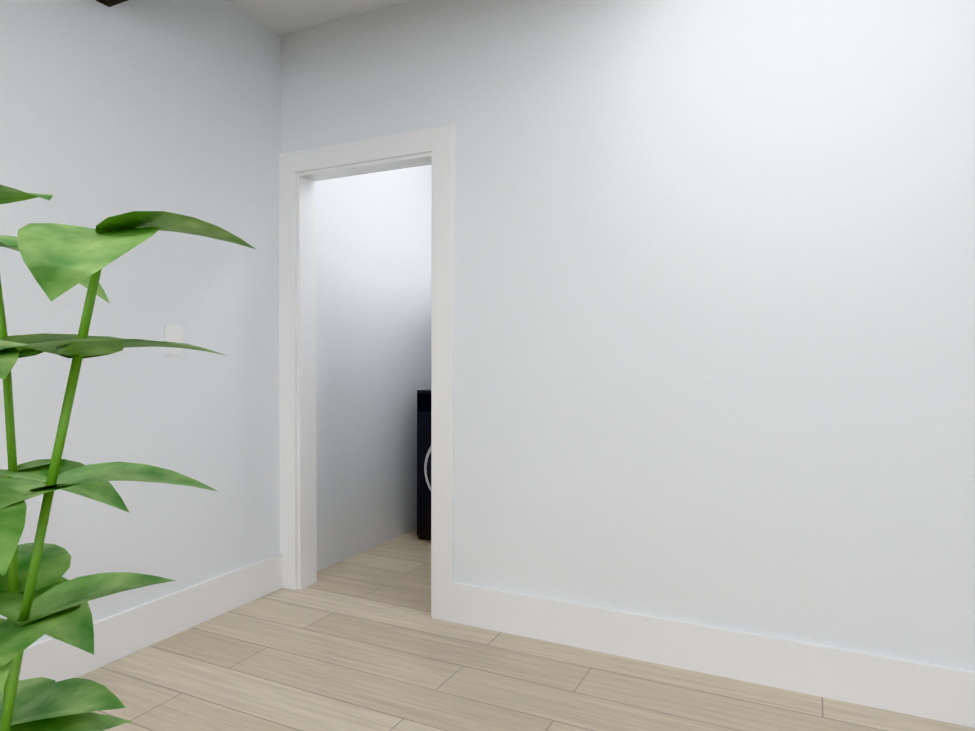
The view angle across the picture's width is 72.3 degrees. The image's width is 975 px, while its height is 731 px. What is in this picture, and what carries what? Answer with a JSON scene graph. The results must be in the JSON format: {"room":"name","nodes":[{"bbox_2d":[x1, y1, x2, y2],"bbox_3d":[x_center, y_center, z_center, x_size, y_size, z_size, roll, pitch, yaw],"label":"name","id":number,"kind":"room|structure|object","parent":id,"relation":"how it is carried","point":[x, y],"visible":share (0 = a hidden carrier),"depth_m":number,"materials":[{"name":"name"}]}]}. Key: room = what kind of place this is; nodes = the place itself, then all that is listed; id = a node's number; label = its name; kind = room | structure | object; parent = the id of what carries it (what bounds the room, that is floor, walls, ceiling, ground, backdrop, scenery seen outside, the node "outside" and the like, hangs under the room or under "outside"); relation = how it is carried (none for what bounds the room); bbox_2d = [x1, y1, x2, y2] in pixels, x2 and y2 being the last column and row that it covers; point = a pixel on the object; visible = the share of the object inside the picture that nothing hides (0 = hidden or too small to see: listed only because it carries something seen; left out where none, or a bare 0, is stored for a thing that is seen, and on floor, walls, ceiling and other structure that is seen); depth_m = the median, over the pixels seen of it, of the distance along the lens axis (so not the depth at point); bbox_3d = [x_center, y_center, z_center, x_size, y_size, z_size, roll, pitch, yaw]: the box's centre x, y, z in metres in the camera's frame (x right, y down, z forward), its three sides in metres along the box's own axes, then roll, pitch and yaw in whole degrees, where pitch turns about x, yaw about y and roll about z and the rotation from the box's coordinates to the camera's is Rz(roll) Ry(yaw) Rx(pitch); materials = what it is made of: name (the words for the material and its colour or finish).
{"room":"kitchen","nodes":[
{"label":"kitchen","id":0,"kind":"room"},
{"bbox_2d":[0,0,431,644],"bbox_3d":[-1.004,-0.267,3.506,0.120,2.740,3.500,1,1,26],"label":"wall","id":1,"kind":"structure","parent":0,"point":[172,106],"depth_m":2.85,"materials":[{"name":"paint"}]},
{"bbox_2d":[19,553,282,681],"bbox_3d":[-1.396,1.032,2.570,0.018,0.170,1.718,1,1,26],"label":"baseboard","id":2,"kind":"structure","parent":1,"relation":"attached to","point":[119,635],"depth_m":2.67,"materials":[{"name":"white paint"}]},
{"bbox_2d":[165,325,182,353],"bbox_3d":[-1.295,-0.106,2.760,0.013,0.120,0.080,1,1,26],"label":"light switch","id":3,"kind":"object","parent":1,"relation":"attached to","point":[173,333],"visible":0.82,"depth_m":2.75,"materials":[{"name":"white paint"}]},
{"bbox_2d":[223,0,408,34],"bbox_3d":[-3.817,-1.652,0.777,13.500,0.100,13.000,1,1,26],"label":"ceiling","id":4,"kind":"structure","parent":0,"point":[281,17],"depth_m":3.07,"materials":[{"name":"paint"}]},
{"bbox_2d":[96,0,127,6],"bbox_3d":[0.941,-1.459,1.235,5.350,0.280,0.200,1,1,26],"label":"beam","id":5,"kind":"structure","parent":4,"relation":"attached to","point":[109,3],"depth_m":2.47,"materials":[{"name":"brown wood"}]},
{"bbox_2d":[77,528,974,730],"bbox_3d":[-3.823,1.188,0.820,13.500,0.100,13.000,1,1,26],"label":"floor","id":6,"kind":"structure","parent":0,"point":[363,641],"depth_m":2.38,"materials":[{"name":"brown wood"}]},
{"bbox_2d":[0,185,254,730],"bbox_3d":[-0.816,0.445,1.020,0.733,1.392,0.714,1,1,26],"label":"floor plant","id":7,"kind":"object","parent":6,"relation":"on","point":[40,596],"visible":1,"depth_m":1.06,"materials":[{"name":"green plant"}]},
{"bbox_2d":[417,389,430,539],"bbox_3d":[-0.037,0.623,4.327,0.610,0.940,0.718,1,1,26],"label":"washer","id":8,"kind":"object","parent":6,"relation":"on","point":[424,464],"visible":0.1,"depth_m":4.17,"materials":[{"name":"black metal"}]},
{"bbox_2d":[281,0,974,670],"bbox_3d":[1.351,-0.243,2.231,5.470,2.740,0.120,1,1,26],"label":"wall","id":9,"kind":"structure","parent":0,"point":[713,312],"depth_m":2.44,"materials":[{"name":"paint"}]},
{"bbox_2d":[279,124,453,621],"bbox_3d":[-0.562,0.034,3.162,0.980,2.150,0.138,1,1,26],"label":"trim","id":10,"kind":"structure","parent":9,"relation":"attached to","point":[301,172],"depth_m":3.25,"materials":[{"name":"white paint"}]},
{"bbox_2d":[452,582,974,727],"bbox_3d":[1.812,1.047,1.947,4.370,0.170,0.018,1,1,26],"label":"baseboard","id":11,"kind":"structure","parent":9,"relation":"attached to","point":[927,690],"depth_m":2.39,"materials":[{"name":"white paint"}]}
]}

